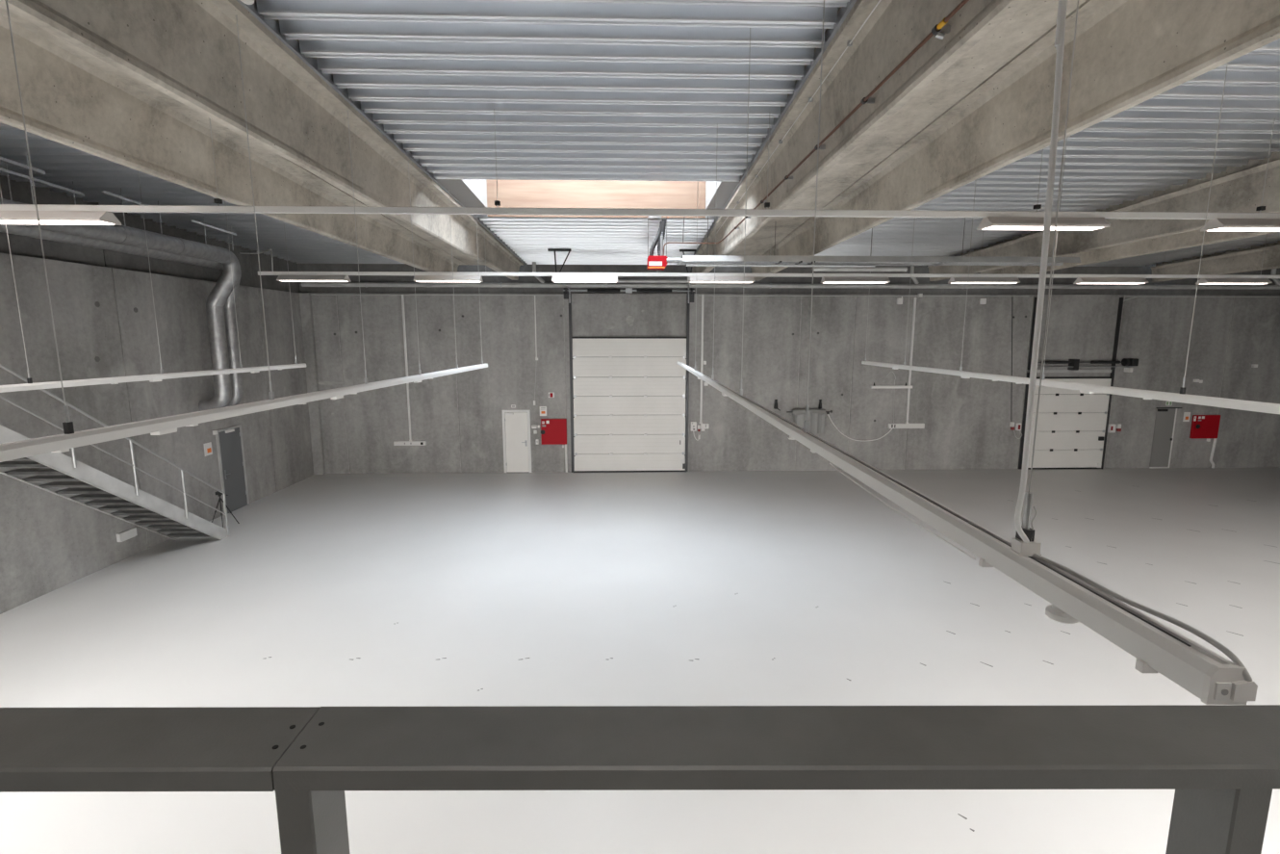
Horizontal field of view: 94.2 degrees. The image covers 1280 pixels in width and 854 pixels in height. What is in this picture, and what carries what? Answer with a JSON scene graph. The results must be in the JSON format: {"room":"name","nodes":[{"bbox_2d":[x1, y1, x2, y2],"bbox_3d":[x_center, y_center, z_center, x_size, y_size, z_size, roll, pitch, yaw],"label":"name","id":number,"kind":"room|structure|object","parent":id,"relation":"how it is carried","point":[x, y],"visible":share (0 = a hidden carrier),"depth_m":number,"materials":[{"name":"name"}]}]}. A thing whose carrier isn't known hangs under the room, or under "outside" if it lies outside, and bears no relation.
{"room":"factory floor","nodes":[
{"label":"factory floor","id":0,"kind":"room"},
{"bbox_2d":[0,175,299,292],"bbox_3d":[-10.761,-3.691,6.786,0.330,2.520,24.802,0,9,-1],"label":"roof beam","id":1,"kind":"structure","parent":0,"point":[23,245],"depth_m":12.66,"materials":[{"name":"concrete"}]},
{"bbox_2d":[0,253,313,614],"bbox_3d":[-10.643,0.462,7.415,0.344,5.880,24.802,0,9,-1],"label":"wall","id":2,"kind":"structure","parent":0,"point":[105,320],"depth_m":12.14,"materials":[{"name":"concrete"}]},
{"bbox_2d":[116,527,137,541],"bbox_3d":[-10.557,2.219,12.236,0.073,0.180,0.419,0,9,-2],"label":"emergency light","id":3,"kind":"object","parent":2,"relation":"attached to","point":[131,532],"visible":1,"depth_m":12.20,"materials":[{"name":"white plastic"}]},
{"bbox_2d":[204,441,212,456],"bbox_3d":[-10.656,0.546,14.676,0.010,0.305,0.267,0,9,-1],"label":"wall sign","id":4,"kind":"object","parent":2,"relation":"attached to","point":[208,450],"visible":1,"depth_m":14.68,"materials":[{"name":"white plastic"}]},
{"bbox_2d":[212,424,249,512],"bbox_3d":[-10.640,1.102,15.534,0.087,2.197,1.070,0,9,-2],"label":"door","id":5,"kind":"structure","parent":2,"relation":"in","point":[229,440],"depth_m":15.54,"materials":[{"name":"metal"}]},
{"bbox_2d":[0,122,403,263],"bbox_3d":[-8.315,-4.035,7.016,5.385,1.247,24.800,0,9,-2],"label":"ceiling","id":6,"kind":"structure","parent":0,"point":[63,165],"depth_m":11.28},
{"bbox_2d":[0,155,45,204],"bbox_3d":[-9.164,-3.596,8.041,0.040,0.770,2.350,0,9,-2],"label":"channel","id":7,"kind":"object","parent":6,"relation":"hanging from","point":[1,158],"visible":0.84,"depth_m":8.92,"materials":[{"name":"metal"}]},
{"bbox_2d":[0,198,241,410],"bbox_3d":[-9.502,-0.991,5.850,1.176,3.758,16.468,0,9,-2],"label":"ventilation duct","id":8,"kind":"object","parent":7,"relation":"hanging from","point":[121,234],"visible":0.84,"depth_m":13.11,"materials":[{"name":"metal"}]},
{"bbox_2d":[0,162,84,204],"bbox_3d":[-9.712,-3.791,9.537,0.040,0.709,1.800,0,9,-2],"label":"channel","id":9,"kind":"object","parent":6,"relation":"hanging from","point":[7,171],"visible":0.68,"depth_m":9.59,"materials":[{"name":"metal"}]},
{"bbox_2d":[0,224,243,406],"bbox_3d":[-9.704,-0.978,6.120,0.898,3.629,17.011,0,9,-2],"label":"ventilation duct","id":10,"kind":"object","parent":9,"relation":"hanging from","point":[229,311],"visible":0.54,"depth_m":12.42,"materials":[{"name":"metal"}]},
{"bbox_2d":[101,187,162,233],"bbox_3d":[-9.258,-3.974,10.940,0.040,0.655,1.400,0,9,-2],"label":"channel","id":11,"kind":"object","parent":6,"relation":"hanging from","point":[121,197],"visible":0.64,"depth_m":10.65,"materials":[{"name":"metal"}]},
{"bbox_2d":[0,170,306,392],"bbox_3d":[-7.701,-2.447,9.270,0.085,3.464,7.805,0,9,2],"label":"track","id":12,"kind":"object","parent":6,"relation":"hanging from","point":[30,385],"visible":0.93,"depth_m":9.14,"materials":[{"name":"white metal"}]},
{"bbox_2d":[189,216,236,250],"bbox_3d":[-9.325,-4.252,13.046,0.040,0.577,1.450,0,9,-2],"label":"channel","id":13,"kind":"object","parent":6,"relation":"hanging from","point":[192,220],"visible":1,"depth_m":12.91,"materials":[{"name":"metal"}]},
{"bbox_2d":[0,5,466,272],"bbox_3d":[-5.559,-3.634,6.786,0.750,1.583,23.862,0,9,-1],"label":"roof beam","id":14,"kind":"structure","parent":0,"point":[72,97],"depth_m":6.90,"materials":[{"name":"concrete"}]},
{"bbox_2d":[0,108,1279,231],"bbox_3d":[2.897,-3.243,7.548,23.700,1.376,0.318,0,9,-2],"label":"lighting trunking","id":15,"kind":"object","parent":14,"relation":"hanging from","point":[3,207],"depth_m":7.56,"materials":[{"name":"white metal"}]},
{"bbox_2d":[0,210,121,225],"bbox_3d":[-7.310,-2.581,7.317,1.540,0.134,0.318,0,9,-2],"label":"light","id":16,"kind":"object","parent":15,"relation":"attached to","point":[6,217],"visible":0.97,"depth_m":7.24,"materials":[{"name":"grey"}]},
{"bbox_2d":[0,220,113,224],"bbox_3d":[-7.310,-2.520,7.327,1.460,0.011,0.200,0,9,-2],"label":"diffuser","id":17,"kind":"object","parent":16,"relation":"attached to","point":[1,221],"depth_m":7.33,"materials":[{"name":"white plastic"}]},
{"bbox_2d":[982,226,1102,230],"bbox_3d":[5.228,-2.580,7.723,1.464,0.011,0.200,0,9,-2],"label":"diffuser","id":18,"kind":"object","parent":15,"relation":"attached to","point":[989,227],"depth_m":7.71,"materials":[{"name":"white plastic"}]},
{"bbox_2d":[1206,228,1279,230],"bbox_3d":[8.263,-2.594,7.819,1.460,0.011,0.200,0,9,-2],"label":"diffuser","id":19,"kind":"object","parent":15,"relation":"attached to","point":[1216,229],"depth_m":7.79,"materials":[{"name":"white plastic"}]},
{"bbox_2d":[0,0,523,280],"bbox_3d":[-4.295,-3.640,6.826,1.720,1.583,23.875,0,9,-1],"label":"roof beam","id":20,"kind":"structure","parent":0,"point":[188,51],"depth_m":5.62,"materials":[{"name":"concrete"}]},
{"bbox_2d":[0,0,487,461],"bbox_3d":[-3.469,-2.220,7.252,0.085,3.616,11.858,0,9,0],"label":"cable tray","id":21,"kind":"object","parent":20,"relation":"hanging from","point":[60,443],"visible":0.98,"depth_m":4.39,"materials":[{"name":"white metal"}]},
{"bbox_2d":[236,0,523,262],"bbox_3d":[-3.418,-3.865,6.795,0.035,1.010,23.803,0,9,-1],"label":"flashing","id":22,"kind":"object","parent":20,"relation":"attached to","point":[271,25],"visible":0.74,"depth_m":6.71,"materials":[{"name":"silver metal"}]},
{"bbox_2d":[276,274,350,281],"bbox_3d":[-7.387,-3.368,13.470,1.498,0.134,0.318,0,9,-2],"label":"light","id":23,"kind":"object","parent":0,"point":[304,278],"visible":1,"depth_m":13.38,"materials":[{"name":"grey plastic"}]},
{"bbox_2d":[280,280,347,281],"bbox_3d":[-7.387,-3.307,13.479,1.418,0.011,0.200,0,9,-2],"label":"diffuser","id":24,"kind":"object","parent":23,"relation":"attached to","point":[280,280],"depth_m":13.40,"materials":[{"name":"white plastic"}]},
{"bbox_2d":[256,0,849,264],"bbox_3d":[-0.829,-4.070,7.253,5.705,1.247,24.800,0,9,-2],"label":"ceiling","id":25,"kind":"structure","parent":0,"point":[576,89],"depth_m":6.69,"materials":[{"name":"grey metal"}]},
{"bbox_2d":[240,0,254,4],"bbox_3d":[-3.285,-3.595,4.968,0.124,0.100,0.124,0,9,-2],"label":"smoke detector","id":26,"kind":"object","parent":25,"relation":"attached to","point":[247,2],"visible":1,"depth_m":4.97,"materials":[{"name":"white plastic"}]},
{"bbox_2d":[547,248,571,272],"bbox_3d":[-2.222,-4.556,16.493,0.636,0.744,0.060,0,9,-2],"label":"hanger","id":27,"kind":"object","parent":25,"relation":"attached to","point":[549,249],"visible":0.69,"depth_m":16.43,"materials":[{"name":"grey metal"}]},
{"bbox_2d":[435,179,740,218],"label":"skylight","id":28,"kind":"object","parent":25,"relation":"attached to","point":[471,192],"depth_m":12.73,"materials":[{"name":"grey"}]},
{"bbox_2d":[679,249,696,272],"bbox_3d":[1.333,-4.575,16.605,0.470,0.741,0.060,0,9,-2],"label":"hanger","id":29,"kind":"object","parent":25,"relation":"attached to","point":[682,250],"visible":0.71,"depth_m":16.53,"materials":[{"name":"grey metal"}]},
{"bbox_2d":[677,0,1257,704],"bbox_3d":[1.008,-2.330,7.724,0.085,3.699,14.010,0,9,0],"label":"cable tray","id":30,"kind":"object","parent":25,"relation":"hanging from","point":[1209,676],"visible":1,"depth_m":1.49,"materials":[{"name":"white metal"}]},
{"bbox_2d":[1221,689,1228,694],"bbox_3d":[1.048,0.475,1.066,0.012,0.012,0.003,0,9,0],"label":"socket","id":31,"kind":"object","parent":30,"relation":"attached to","point":[1223,691],"depth_m":1.06,"materials":[{"name":"grey plastic"}]},
{"bbox_2d":[1014,0,1067,542],"bbox_3d":[1.024,-1.444,1.346,0.052,3.553,0.025,0,9,-2],"label":"power cable","id":32,"kind":"object","parent":25,"relation":"hanging from","point":[1062,10],"visible":1,"depth_m":1.50,"materials":[{"name":"white plastic"}]},
{"bbox_2d":[0,466,1279,853],"bbox_3d":[8.098,3.356,8.608,37.900,0.201,25.100,0,9,-2],"label":"floor","id":33,"kind":"structure","parent":0,"point":[709,587],"depth_m":9.22,"materials":[{"name":"grey concrete"}]},
{"bbox_2d":[0,363,229,539],"bbox_3d":[-9.857,0.060,9.419,1.130,6.077,7.648,0,9,-2],"label":"stair","id":34,"kind":"structure","parent":33,"relation":"on","point":[67,477],"depth_m":10.87,"materials":[{"name":"grey metal"}]},
{"bbox_2d":[211,490,239,527],"bbox_3d":[-10.167,1.943,14.492,0.698,0.846,0.372,6,10,33],"label":"tripod","id":35,"kind":"object","parent":33,"relation":"on","point":[219,494],"visible":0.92,"depth_m":14.28,"materials":[{"name":"black metal"}]},
{"bbox_2d":[297,260,1279,295],"bbox_3d":[7.707,-5.235,19.667,37.900,1.700,0.300,0,9,-2],"label":"ceiling lights","id":36,"kind":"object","parent":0,"point":[525,268],"depth_m":19.46,"materials":[{"name":"concrete"}]},
{"bbox_2d":[298,292,1279,473],"bbox_3d":[7.711,-1.460,20.121,37.900,5.900,0.326,0,9,-2],"label":"wall","id":37,"kind":"structure","parent":0,"point":[458,416],"depth_m":19.84,"materials":[{"name":"concrete"}]},
{"bbox_2d":[299,292,325,474],"bbox_3d":[-10.634,-1.339,19.316,0.317,5.900,0.140,0,9,-2],"label":"trim","id":38,"kind":"structure","parent":37,"relation":"attached to","point":[305,298],"depth_m":19.23,"materials":[{"name":"concrete"}]},
{"bbox_2d":[401,294,412,440],"bbox_3d":[-7.603,-1.883,19.372,0.090,4.754,0.060,0,9,-2],"label":"vertical conduit","id":39,"kind":"object","parent":37,"relation":"attached to","point":[402,298],"visible":1,"depth_m":19.34,"materials":[{"name":"white metal"}]},
{"bbox_2d":[393,440,426,445],"bbox_3d":[-7.619,0.538,19.715,1.043,0.149,0.102,0,9,-2],"label":"strip","id":40,"kind":"object","parent":37,"relation":"attached to","point":[396,443],"visible":1,"depth_m":19.68,"materials":[{"name":"white plastic"}]},
{"bbox_2d":[502,409,531,472],"bbox_3d":[-4.107,0.489,19.817,0.911,2.134,0.111,0,9,-2],"label":"door","id":41,"kind":"structure","parent":37,"relation":"in","point":[516,423],"depth_m":19.83,"materials":[{"name":"white metal"}]},
{"bbox_2d":[534,295,537,357],"bbox_3d":[-3.394,-3.243,19.316,0.052,2.006,0.035,0,9,-2],"label":"vertical conduit","id":42,"kind":"object","parent":37,"relation":"attached to","point":[534,295],"visible":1,"depth_m":19.31,"materials":[{"name":"white"}]},
{"bbox_2d":[539,406,546,415],"bbox_3d":[-3.211,-0.526,19.741,0.235,0.322,0.015,0,9,-2],"label":"wall sign","id":43,"kind":"object","parent":37,"relation":"attached to","point":[543,409],"visible":1,"depth_m":19.73,"materials":[{"name":"white plastic"}]},
{"bbox_2d":[548,392,554,397],"bbox_3d":[-2.932,-1.056,19.671,0.197,0.172,0.015,0,9,-2],"label":"wall sign","id":44,"kind":"object","parent":37,"relation":"attached to","point":[550,395],"visible":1,"depth_m":19.66,"materials":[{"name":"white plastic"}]},
{"bbox_2d":[540,418,566,444],"bbox_3d":[-2.867,0.156,19.793,0.863,0.859,0.113,0,9,-2],"label":"cabinet","id":45,"kind":"object","parent":37,"relation":"attached to","point":[553,431],"visible":1,"depth_m":19.77,"materials":[{"name":"red metal"}]},
{"bbox_2d":[564,444,567,472],"bbox_3d":[-2.473,1.056,19.950,0.080,0.975,0.080,0,9,-2],"label":"pipe","id":46,"kind":"object","parent":37,"relation":"attached to","point":[566,451],"visible":1,"depth_m":19.93,"materials":[{"name":"white plastic"}]},
{"bbox_2d":[557,276,694,472],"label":"door","id":47,"kind":"structure","parent":37,"relation":"in","point":[628,396],"depth_m":19.71,"materials":[{"name":"white metal"}]},
{"bbox_2d":[691,421,696,431],"bbox_3d":[1.800,-0.022,19.940,0.195,0.301,0.092,0,9,-2],"label":"control box","id":48,"kind":"object","parent":37,"relation":"attached to","point":[693,423],"visible":1,"depth_m":19.90,"materials":[{"name":"white plastic"}]},
{"bbox_2d":[699,294,703,423],"bbox_3d":[2.043,-2.204,19.634,0.098,4.239,0.065,0,9,-2],"label":"vertical conduit","id":49,"kind":"object","parent":37,"relation":"attached to","point":[702,339],"visible":1,"depth_m":19.59,"materials":[{"name":"white metal"}]},
{"bbox_2d":[700,423,709,431],"bbox_3d":[2.172,0.009,19.957,0.260,0.229,0.092,0,9,-2],"label":"wall socket","id":50,"kind":"object","parent":37,"relation":"attached to","point":[703,425],"visible":1,"depth_m":19.91,"materials":[{"name":"white plastic"}]},
{"bbox_2d":[773,399,780,410],"bbox_3d":[4.597,-0.729,19.903,0.223,0.378,0.135,0,9,-2],"label":"wall hook","id":51,"kind":"object","parent":37,"relation":"attached to","point":[776,402],"visible":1,"depth_m":19.85,"materials":[{"name":"black metal"}]},
{"bbox_2d":[310,294,1279,297],"bbox_3d":[5.869,-4.290,19.456,32.796,0.030,0.030,0,9,-2],"label":"conduit line","id":52,"kind":"object","parent":37,"relation":"attached to","point":[311,294],"visible":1,"depth_m":19.44,"materials":[{"name":"grey metal"}]},
{"bbox_2d":[786,409,832,433],"bbox_3d":[5.639,-0.196,19.844,1.526,0.825,0.247,0,9,-2],"label":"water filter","id":53,"kind":"object","parent":37,"relation":"attached to","point":[816,417],"visible":0.89,"depth_m":19.77,"materials":[{"name":"grey plastic"}]},
{"bbox_2d":[818,399,821,409],"bbox_3d":[6.045,-0.762,19.945,0.130,0.316,0.135,0,9,-2],"label":"wall hook","id":54,"kind":"object","parent":37,"relation":"attached to","point":[820,402],"visible":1,"depth_m":19.89,"materials":[{"name":"black metal"}]},
{"bbox_2d":[870,382,912,388],"bbox_3d":[8.429,-1.390,19.935,1.388,0.191,0.120,0,9,-2],"label":"wall bracket","id":55,"kind":"object","parent":37,"relation":"attached to","point":[874,386],"visible":1,"depth_m":19.89,"materials":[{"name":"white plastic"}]},
{"bbox_2d":[896,296,902,304],"bbox_3d":[8.536,-4.158,19.526,0.161,0.248,0.112,0,9,-2],"label":"junction box","id":56,"kind":"object","parent":37,"relation":"attached to","point":[899,299],"visible":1,"depth_m":19.49,"materials":[{"name":"white plastic"}]},
{"bbox_2d":[887,423,924,428],"bbox_3d":[9.031,-0.035,20.167,1.229,0.159,0.102,0,9,-2],"label":"strip","id":57,"kind":"object","parent":37,"relation":"attached to","point":[890,425],"visible":1,"depth_m":20.13,"materials":[{"name":"white plastic"}]},
{"bbox_2d":[827,413,892,440],"bbox_3d":[7.418,-0.009,20.110,2.268,1.006,0.034,0,9,-2],"label":"cable","id":58,"kind":"object","parent":57,"relation":"attached to","point":[828,414],"visible":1,"depth_m":20.15,"materials":[{"name":"white plastic"}]},
{"bbox_2d":[904,297,916,423],"bbox_3d":[9.052,-2.183,19.863,0.098,4.194,0.065,0,9,-2],"label":"vertical conduit","id":59,"kind":"object","parent":37,"relation":"attached to","point":[914,298],"visible":1,"depth_m":19.83,"materials":[{"name":"white metal"}]},
{"bbox_2d":[979,298,986,304],"bbox_3d":[11.325,-4.147,19.624,0.149,0.187,0.100,0,9,-2],"label":"junction box","id":60,"kind":"object","parent":37,"relation":"attached to","point":[983,300],"visible":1,"depth_m":19.58,"materials":[{"name":"white plastic"}]},
{"bbox_2d":[1010,305,1012,421],"bbox_3d":[12.493,-2.245,19.978,0.383,4.185,0.024,0,9,-2],"label":"cable","id":61,"kind":"object","parent":37,"relation":"attached to","point":[1011,305],"visible":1,"depth_m":19.92,"materials":[{"name":"grey metal"}]},
{"bbox_2d":[1009,422,1014,430],"bbox_3d":[12.708,-0.027,20.299,0.125,0.260,0.114,0,9,-2],"label":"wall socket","id":62,"kind":"object","parent":37,"relation":"attached to","point":[1011,424],"visible":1,"depth_m":20.27,"materials":[{"name":"white plastic"}]},
{"bbox_2d":[1015,423,1021,430],"bbox_3d":[12.925,-0.004,20.308,0.155,0.240,0.082,0,9,-2],"label":"control box","id":63,"kind":"object","parent":37,"relation":"attached to","point":[1017,425],"visible":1,"depth_m":20.28,"materials":[{"name":"white plastic"}]},
{"bbox_2d":[1018,297,1138,469],"bbox_3d":[14.858,-1.404,20.035,3.576,5.815,0.330,0,9,-2],"label":"door","id":64,"kind":"structure","parent":37,"relation":"in","point":[1072,425],"depth_m":20.28,"materials":[{"name":"white metal"}]},
{"bbox_2d":[1107,423,1116,432],"bbox_3d":[16.206,0.047,20.417,0.204,0.288,0.092,0,9,-2],"label":"control box","id":65,"kind":"object","parent":37,"relation":"attached to","point":[1112,426],"visible":1,"depth_m":20.39,"materials":[{"name":"white plastic"}]},
{"bbox_2d":[1115,423,1121,431],"bbox_3d":[16.442,0.026,20.427,0.150,0.248,0.136,0,9,-2],"label":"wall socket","id":66,"kind":"object","parent":37,"relation":"attached to","point":[1118,425],"visible":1,"depth_m":20.40,"materials":[{"name":"white plastic"}]},
{"bbox_2d":[1114,296,1137,380],"bbox_3d":[16.243,-2.956,19.962,0.550,2.785,0.028,0,9,-2],"label":"cable conduit","id":67,"kind":"object","parent":37,"relation":"attached to","point":[1135,296],"visible":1,"depth_m":20.06,"materials":[{"name":"grey"}]},
{"bbox_2d":[1149,407,1182,467],"bbox_3d":[18.152,0.383,20.526,0.871,2.134,0.100,0,9,-2],"label":"door","id":68,"kind":"structure","parent":37,"relation":"in","point":[1165,417],"depth_m":20.55,"materials":[{"name":"grey paint"}]},
{"bbox_2d":[1182,411,1190,421],"bbox_3d":[18.832,-0.347,20.482,0.219,0.335,0.015,0,9,-2],"label":"wall sign","id":69,"kind":"object","parent":37,"relation":"attached to","point":[1187,415],"visible":1,"depth_m":20.48,"materials":[{"name":"white plastic"}]},
{"bbox_2d":[1192,379,1203,383],"bbox_3d":[18.997,-1.566,20.255,0.234,0.132,0.112,0,9,-2],"label":"junction box","id":70,"kind":"object","parent":37,"relation":"attached to","point":[1194,380],"visible":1,"depth_m":20.21,"materials":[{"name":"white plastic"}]},
{"bbox_2d":[1189,414,1220,438],"bbox_3d":[19.471,-0.009,20.492,0.947,0.815,0.113,0,9,-2],"label":"upper cabinet","id":71,"kind":"object","parent":37,"relation":"attached to","point":[1202,425],"visible":1,"depth_m":20.47,"materials":[{"name":"red metal"}]},
{"bbox_2d":[1209,437,1217,467],"bbox_3d":[19.915,0.910,20.653,0.197,1.053,0.080,0,9,-2],"label":"pipe","id":72,"kind":"object","parent":37,"relation":"attached to","point":[1215,439],"visible":1,"depth_m":20.63,"materials":[{"name":"white plastic"}]},
{"bbox_2d":[691,0,1086,272],"bbox_3d":[2.726,-3.673,7.048,1.860,1.583,23.877,0,9,-1],"label":"roof beam","id":73,"kind":"structure","parent":0,"point":[984,36],"depth_m":5.98,"materials":[{"name":"concrete"}]},
{"bbox_2d":[240,230,1279,283],"bbox_3d":[3.964,-4.010,13.867,26.360,1.284,0.569,0,9,-2],"label":"lighting trunking","id":74,"kind":"object","parent":73,"relation":"hanging from","point":[272,272],"depth_m":13.76,"materials":[{"name":"white metal"}]},
{"bbox_2d":[417,281,480,281],"bbox_3d":[-4.367,-3.322,13.574,1.395,0.011,0.200,0,9,-2],"label":"diffuser","id":75,"kind":"object","parent":74,"relation":"attached to","point":[418,281],"depth_m":13.57,"materials":[{"name":"white plastic"}]},
{"bbox_2d":[554,281,615,281],"bbox_3d":[-1.259,-3.337,13.673,1.416,0.011,0.200,0,9,-2],"label":"diffuser","id":76,"kind":"object","parent":74,"relation":"attached to","point":[554,281],"depth_m":13.57,"materials":[{"name":"white plastic"}]},
{"bbox_2d":[690,281,751,282],"bbox_3d":[1.882,-3.352,13.772,1.414,0.011,0.200,0,9,-2],"label":"diffuser","id":77,"kind":"object","parent":74,"relation":"attached to","point":[690,281],"depth_m":13.73,"materials":[{"name":"white plastic"}]},
{"bbox_2d":[823,281,887,282],"bbox_3d":[5.012,-3.366,13.871,1.435,0.011,0.200,0,9,-2],"label":"diffuser","id":78,"kind":"object","parent":74,"relation":"attached to","point":[824,282],"depth_m":13.81,"materials":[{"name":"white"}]},
{"bbox_2d":[954,281,1017,283],"bbox_3d":[8.072,-3.381,13.968,1.455,0.011,0.200,0,9,-2],"label":"diffuser","id":79,"kind":"object","parent":74,"relation":"attached to","point":[955,282],"depth_m":13.89,"materials":[{"name":"white plastic"}]},
{"bbox_2d":[1076,282,1142,283],"bbox_3d":[11.127,-3.396,14.065,1.476,0.011,0.200,0,9,-2],"label":"diffuser","id":80,"kind":"object","parent":74,"relation":"attached to","point":[1077,283],"depth_m":14.05,"materials":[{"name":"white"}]},
{"bbox_2d":[1203,282,1267,283],"bbox_3d":[14.119,-3.410,14.159,1.472,0.011,0.200,0,9,-2],"label":"diffuser","id":81,"kind":"object","parent":74,"relation":"attached to","point":[1203,283],"depth_m":14.06,"materials":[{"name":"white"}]},
{"bbox_2d":[692,0,856,255],"bbox_3d":[1.780,-3.889,6.959,0.035,1.010,23.803,0,9,-1],"label":"flashing","id":82,"kind":"object","parent":73,"relation":"attached to","point":[844,12],"visible":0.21,"depth_m":6.70,"materials":[{"name":"silver metal"}]},
{"bbox_2d":[716,0,881,233],"bbox_3d":[1.918,-3.660,6.594,0.040,0.819,22.002,0,9,-1],"label":"cable","id":83,"kind":"object","parent":73,"relation":"attached to","point":[849,42],"visible":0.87,"depth_m":6.50,"materials":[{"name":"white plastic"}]},
{"bbox_2d":[663,0,969,255],"bbox_3d":[1.371,-3.018,7.205,1.411,0.422,11.878,0,9,-2],"label":"gas pipe","id":84,"kind":"object","parent":73,"relation":"attached to","point":[939,30],"visible":0.91,"depth_m":4.98,"materials":[{"name":"brown"}]},
{"bbox_2d":[647,215,1080,271],"bbox_3d":[4.832,-3.970,12.874,9.340,1.153,0.580,0,9,-2],"label":"heater","id":85,"kind":"object","parent":73,"relation":"hanging from","point":[659,261],"visible":0.94,"depth_m":12.71,"materials":[{"name":"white metal"}]},
{"bbox_2d":[750,0,1279,281],"bbox_3d":[3.983,-3.679,7.088,0.595,1.583,23.860,0,9,-1],"label":"roof beam","id":86,"kind":"structure","parent":0,"point":[1128,53],"depth_m":5.62,"materials":[{"name":"concrete"}]},
{"bbox_2d":[812,38,1279,255],"bbox_3d":[6.937,-4.107,7.498,5.945,1.247,24.800,0,9,-2],"label":"ceiling","id":87,"kind":"structure","parent":0,"point":[1161,141],"depth_m":9.31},
{"bbox_2d":[861,62,1279,413],"bbox_3d":[5.598,-2.560,9.788,0.085,3.533,9.858,0,9,0],"label":"track","id":88,"kind":"object","parent":87,"relation":"hanging from","point":[1258,406],"visible":0.95,"depth_m":6.92,"materials":[{"name":"white metal"}]},
{"bbox_2d":[927,151,1279,281],"bbox_3d":[10.285,-3.709,7.288,1.600,1.583,23.868,0,9,-1],"label":"roof beam","id":89,"kind":"structure","parent":0,"point":[1237,189],"depth_m":10.88,"materials":[{"name":"concrete"}]},
{"bbox_2d":[980,229,1278,274],"bbox_3d":[11.389,-3.715,7.322,0.635,1.583,23.861,0,9,-1],"label":"roof beam","id":90,"kind":"structure","parent":0,"point":[1194,238],"depth_m":13.21,"materials":[{"name":"concrete"}]},
{"bbox_2d":[1076,231,1279,266],"bbox_3d":[14.323,-4.142,7.732,5.885,1.247,24.800,0,9,-2],"label":"ceiling","id":91,"kind":"structure","parent":0,"point":[1151,259],"depth_m":17.35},
{"bbox_2d":[1151,240,1279,281],"bbox_3d":[17.611,-3.744,7.519,1.540,1.583,23.868,0,9,-1],"label":"roof beam","id":92,"kind":"structure","parent":0,"point":[1249,259],"depth_m":16.93,"materials":[{"name":"concrete"}]},
{"bbox_3d":[1.856,2.111,-1.428,20.400,0.250,5.430,0,9,-2],"label":"floor","id":93,"kind":"structure","parent":0,"visible":0},
{"bbox_2d":[0,704,1279,853],"bbox_3d":[-0.002,1.038,0.997,5.200,1.151,0.146,0,9,0],"label":"railing","id":94,"kind":"object","parent":93,"relation":"on","point":[1221,762],"visible":1,"depth_m":0.87,"materials":[{"name":"grey metal"}]},
{"bbox_3d":[22.794,-4.183,8.000,9.635,1.247,24.800,0,9,-2],"label":"ceiling","id":95,"kind":"structure","parent":0,"visible":0},
{"bbox_2d":[301,261,1279,289],"bbox_3d":[7.809,-4.843,19.102,36.735,0.786,0.158,0,9,-2],"label":"drain pipe","id":96,"kind":"object","parent":95,"relation":"attached to","point":[1276,281],"visible":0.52,"depth_m":18.96,"materials":[{"name":"metal"}]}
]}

